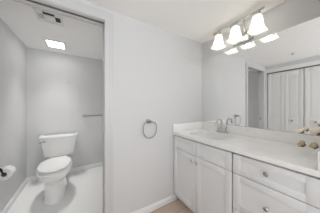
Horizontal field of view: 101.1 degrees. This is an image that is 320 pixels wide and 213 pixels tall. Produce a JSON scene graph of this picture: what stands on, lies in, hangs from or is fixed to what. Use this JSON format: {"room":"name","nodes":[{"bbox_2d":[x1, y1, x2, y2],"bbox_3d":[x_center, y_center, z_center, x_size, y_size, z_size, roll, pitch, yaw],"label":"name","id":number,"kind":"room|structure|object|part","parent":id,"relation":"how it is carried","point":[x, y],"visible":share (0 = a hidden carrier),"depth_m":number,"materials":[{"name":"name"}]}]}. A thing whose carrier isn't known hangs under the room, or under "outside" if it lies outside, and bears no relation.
{"room":"bathroom","nodes":[
{"label":"bathroom","id":0,"kind":"room"},
{"bbox_2d":[0,18,26,212],"bbox_3d":[-1.848,0.135,1.530,0.100,2.190,1.555,0,0,-32],"label":"wall","id":1,"kind":"structure","parent":0,"point":[13,53],"depth_m":1.68,"materials":[{"name":"white paint"}]},
{"bbox_2d":[1,178,27,212],"bbox_3d":[-1.769,1.189,1.511,0.014,0.082,1.441,0,0,-32],"label":"baseboard","id":2,"kind":"structure","parent":1,"relation":"attached to","point":[12,200],"depth_m":1.70,"materials":[{"name":"white paint"}]},
{"bbox_2d":[27,47,102,176],"bbox_3d":[-1.516,0.135,2.590,1.578,2.190,0.100,0,0,-32],"label":"wall","id":3,"kind":"structure","parent":0,"point":[55,105],"depth_m":2.39,"materials":[{"name":"white paint"}]},
{"bbox_2d":[27,162,102,181],"bbox_3d":[-1.486,1.189,2.541,1.578,0.082,0.014,0,0,-32],"label":"baseboard","id":4,"kind":"structure","parent":3,"relation":"attached to","point":[76,169],"depth_m":2.51,"materials":[{"name":"white paint"}]},
{"bbox_2d":[7,166,192,212],"bbox_3d":[-0.153,1.270,0.581,3.150,0.080,4.950,0,0,-32],"label":"floor","id":5,"kind":"structure","parent":0,"point":[84,193],"depth_m":1.74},
{"bbox_2d":[36,132,77,205],"bbox_3d":[-1.536,0.854,1.961,0.532,0.752,0.899,0,0,-32],"label":"toilet","id":6,"kind":"object","parent":5,"relation":"on","point":[52,172],"visible":1,"depth_m":1.81,"materials":[{"name":"white ceramic"}]},
{"bbox_3d":[-1.459,0.823,1.835,0.380,0.016,0.567,0,0,-32],"label":"seat","id":7,"kind":"part","parent":6,"relation":"part of","materials":[{"name":"white plastic"}]},
{"bbox_3d":[-1.460,0.795,1.836,0.367,0.026,0.547,0,0,-32],"label":"seat lid","id":8,"kind":"part","parent":6,"relation":"part of","materials":[{"name":"white plastic"}]},
{"bbox_3d":[-1.716,0.498,2.252,0.532,0.040,0.215,0,0,-32],"label":"tank lid","id":9,"kind":"part","parent":6,"relation":"part of","materials":[{"name":"white ceramic"}]},
{"bbox_3d":[-1.721,0.675,2.259,0.490,0.314,0.197,0,0,-32],"label":"tank","id":10,"kind":"part","parent":6,"relation":"part of","materials":[{"name":"white ceramic"}]},
{"bbox_2d":[174,135,319,212],"bbox_3d":[0.722,0.795,1.331,0.586,0.869,1.237,0,0,-32],"label":"vanity cabinet","id":11,"kind":"object","parent":5,"relation":"on","point":[207,178],"visible":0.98,"depth_m":1.04,"materials":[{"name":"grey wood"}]},
{"bbox_3d":[0.286,0.451,1.558,0.020,0.148,0.370,0,0,-32],"label":"false drawer","id":12,"kind":"part","parent":11,"relation":"part of","materials":[{"name":"white paint"}]},
{"bbox_3d":[0.286,0.828,1.558,0.020,0.594,0.370,0,0,-32],"label":"door","id":13,"kind":"part","parent":11,"relation":"part of","materials":[{"name":"white paint"}]},
{"bbox_3d":[0.486,0.451,1.233,0.020,0.148,0.381,0,0,-32],"label":"false drawer","id":14,"kind":"part","parent":11,"relation":"part of","materials":[{"name":"white paint"}]},
{"bbox_3d":[0.486,0.828,1.233,0.020,0.594,0.381,0,0,-32],"label":"door","id":15,"kind":"part","parent":11,"relation":"part of","materials":[{"name":"white paint"}]},
{"bbox_2d":[172,128,319,177],"bbox_3d":[0.730,0.345,1.333,0.573,0.030,1.246,0,0,-32],"label":"countertop","id":16,"kind":"structure","parent":11,"relation":"on","point":[290,156],"depth_m":1.01,"materials":[{"name":"white stone"}]},
{"bbox_2d":[172,122,201,131],"bbox_3d":[0.409,0.280,1.856,0.569,0.100,0.021,0,0,-32],"label":"side splash","id":17,"kind":"object","parent":16,"relation":"on","point":[193,125],"visible":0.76,"depth_m":1.82,"materials":[{"name":"white stone"}]},
{"bbox_2d":[193,133,230,139],"bbox_3d":[0.596,0.435,1.538,0.383,0.150,0.504,0,0,-32],"label":"sink","id":18,"kind":"object","parent":16,"relation":"in","point":[207,135],"visible":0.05,"depth_m":1.70,"materials":[{"name":"white ceramic"}]},
{"bbox_2d":[216,119,227,133],"bbox_3d":[0.743,0.240,1.644,0.145,0.179,0.156,0,0,-32],"label":"faucet","id":19,"kind":"object","parent":16,"relation":"on","point":[221,131],"visible":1,"depth_m":1.66,"materials":[{"name":"silver metal"}]},
{"bbox_3d":[0.741,0.236,1.643,0.140,0.170,0.038,0,0,-32],"label":"spout","id":20,"kind":"part","parent":19,"relation":"part of","materials":[{"name":"silver metal"}]},
{"bbox_2d":[318,150,319,170],"bbox_3d":[1.053,0.280,0.813,0.569,0.100,0.021,0,0,-32],"label":"side splash","id":21,"kind":"object","parent":16,"relation":"on","point":[319,150],"visible":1,"depth_m":0.67,"materials":[{"name":"white stone"}]},
{"bbox_3d":[1.018,0.301,0.826,0.031,0.056,0.031,0,0,-32],"label":"vase","id":22,"kind":"object","parent":16,"relation":"on","visible":0},
{"bbox_2d":[297,140,317,148],"bbox_3d":[0.987,0.259,0.873,0.049,0.056,0.114,0,0,-32],"label":"dried flower","id":23,"kind":"object","parent":22,"relation":"in","point":[301,143],"visible":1,"depth_m":0.89,"materials":[{"name":"beige plant"}]},
{"bbox_2d":[297,129,319,148],"bbox_3d":[0.988,0.219,0.874,0.039,0.135,0.114,0,0,-32],"label":"dried flower","id":24,"kind":"object","parent":22,"relation":"in","point":[299,130],"visible":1,"depth_m":0.89,"materials":[{"name":"beige plant"}]},
{"bbox_2d":[302,127,319,146],"bbox_3d":[0.995,0.211,0.863,0.036,0.151,0.089,0,0,-32],"label":"dried flower","id":25,"kind":"object","parent":22,"relation":"in","point":[303,128],"visible":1,"depth_m":0.88,"materials":[{"name":"beige plant"}]},
{"bbox_2d":[309,142,318,148],"bbox_3d":[0.998,0.259,0.853,0.043,0.054,0.055,0,0,1],"label":"dried flower","id":26,"kind":"object","parent":22,"relation":"in","point":[313,145],"visible":1,"depth_m":0.84,"materials":[{"name":"beige plant"}]},
{"bbox_2d":[310,127,319,135],"bbox_3d":[1.005,0.207,0.847,0.057,0.158,0.057,0,0,11],"label":"dried flower","id":27,"kind":"object","parent":22,"relation":"in","point":[316,131],"visible":1,"depth_m":0.83,"materials":[{"name":"beige plant"}]},
{"bbox_3d":[0.712,0.669,0.868,0.020,0.276,0.453,0,0,-32],"label":"drawer","id":28,"kind":"part","parent":11,"relation":"part of","materials":[{"name":"white paint"}]},
{"bbox_3d":[0.712,0.451,0.868,0.020,0.148,0.453,0,0,-32],"label":"drawer","id":29,"kind":"part","parent":11,"relation":"part of","materials":[{"name":"white paint"}]},
{"bbox_2d":[75,0,201,212],"bbox_3d":[-0.384,0.135,1.449,2.349,2.190,0.120,0,0,-32],"label":"wall","id":30,"kind":"structure","parent":0,"point":[157,72],"depth_m":1.53,"materials":[{"name":"white paint"}]},
{"bbox_2d":[12,0,112,212],"bbox_3d":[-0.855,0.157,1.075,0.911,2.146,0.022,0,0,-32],"label":"trim","id":31,"kind":"structure","parent":30,"relation":"attached to","point":[74,5],"depth_m":1.28,"materials":[{"name":"grey paint"}]},
{"bbox_2d":[26,0,103,23],"bbox_3d":[-0.651,-0.871,1.285,1.383,0.046,0.044,0,0,-32],"label":"trim","id":32,"kind":"structure","parent":30,"relation":"attached to","point":[26,0],"depth_m":1.16,"materials":[{"name":"grey"}]},
{"bbox_2d":[143,119,156,138],"bbox_3d":[-0.121,0.255,1.501,0.177,0.217,0.068,0,0,-32],"label":"towel ring","id":33,"kind":"object","parent":30,"relation":"attached to","point":[148,121],"visible":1,"depth_m":1.48,"materials":[{"name":"silver metal"}]},
{"bbox_2d":[132,194,176,212],"bbox_3d":[-0.126,1.189,1.530,0.807,0.082,0.014,0,0,-32],"label":"baseboard","id":34,"kind":"structure","parent":30,"relation":"attached to","point":[147,209],"depth_m":1.58,"materials":[{"name":"white paint"}]},
{"bbox_2d":[0,0,287,59],"bbox_3d":[-0.153,-1.000,0.581,3.150,0.080,4.950,0,0,-32],"label":"ceiling","id":35,"kind":"structure","parent":0,"point":[195,20],"depth_m":1.47,"materials":[{"name":"white paint"}]},
{"bbox_2d":[32,7,63,26],"bbox_3d":[-1.191,-0.956,1.421,0.236,0.007,0.236,0,0,-32],"label":"ceiling vent","id":36,"kind":"object","parent":35,"relation":"in","point":[42,15],"visible":1,"depth_m":1.41,"materials":[{"name":"white plastic"}]},
{"bbox_2d":[42,38,66,49],"bbox_3d":[-1.602,-0.953,2.028,0.271,0.014,0.305,0,0,-32],"label":"recessed light","id":37,"kind":"object","parent":35,"relation":"in","point":[51,43],"visible":1,"depth_m":2.01,"materials":[{"name":"white plastic"}]},
{"bbox_2d":[46,40,64,48],"bbox_3d":[-1.602,-0.954,2.028,0.201,0.008,0.235,0,0,-32],"label":"diffuser","id":38,"kind":"object","parent":37,"relation":"attached to","point":[53,44],"depth_m":2.02,"materials":[{"name":"white plastic"}]},
{"bbox_2d":[202,0,319,134],"bbox_3d":[1.518,0.135,0.700,0.100,2.190,3.395,0,0,-32],"label":"wall","id":39,"kind":"structure","parent":0,"point":[290,13],"depth_m":1.25,"materials":[{"name":"white paint"}]},
{"bbox_2d":[211,6,267,49],"bbox_3d":[0.857,-0.834,1.466,0.218,0.213,0.564,0,0,-32],"label":"vanity light","id":40,"kind":"object","parent":39,"relation":"attached to","point":[257,26],"visible":1,"depth_m":1.41,"materials":[{"name":"white glass"}]},
{"bbox_3d":[0.718,-0.800,1.619,0.144,0.147,0.144,0,0,-32],"label":"lamp shade","id":41,"kind":"part","parent":40,"relation":"part of","materials":[{"name":"white glass"}]},
{"bbox_3d":[0.826,-0.800,1.445,0.144,0.147,0.144,0,0,-32],"label":"lamp shade","id":42,"kind":"part","parent":40,"relation":"part of","materials":[{"name":"white glass"}]},
{"bbox_3d":[0.935,-0.800,1.268,0.144,0.147,0.144,0,0,-32],"label":"lamp shade","id":43,"kind":"part","parent":40,"relation":"part of","materials":[{"name":"white glass"}]},
{"bbox_2d":[202,122,319,148],"bbox_3d":[0.965,0.280,1.479,0.020,0.100,1.203,0,0,-32],"label":"backsplash","id":44,"kind":"structure","parent":39,"relation":"attached to","point":[273,135],"depth_m":1.30,"materials":[{"name":"white stone"}]},
{"bbox_2d":[202,17,319,134],"bbox_3d":[0.970,-0.238,1.486,0.006,0.931,1.229,0,0,-32],"label":"wall mirror","id":45,"kind":"object","parent":39,"relation":"attached to","point":[272,82],"visible":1,"depth_m":1.31,"materials":[{"name":"clear glass"}]},
{"bbox_3d":[-1.635,0.648,1.355,0.078,0.089,0.166,0,0,-32],"label":"toilet paper holder","id":46,"kind":"object","parent":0,"visible":0},
{"bbox_2d":[0,165,15,180],"bbox_3d":[-1.617,0.696,1.385,0.116,0.116,0.100,0,0,-32],"label":"toilet paper roll","id":47,"kind":"object","parent":46,"relation":"hanging from","point":[9,170],"visible":0.97,"depth_m":1.36,"materials":[{"name":"white paper"}]}
]}

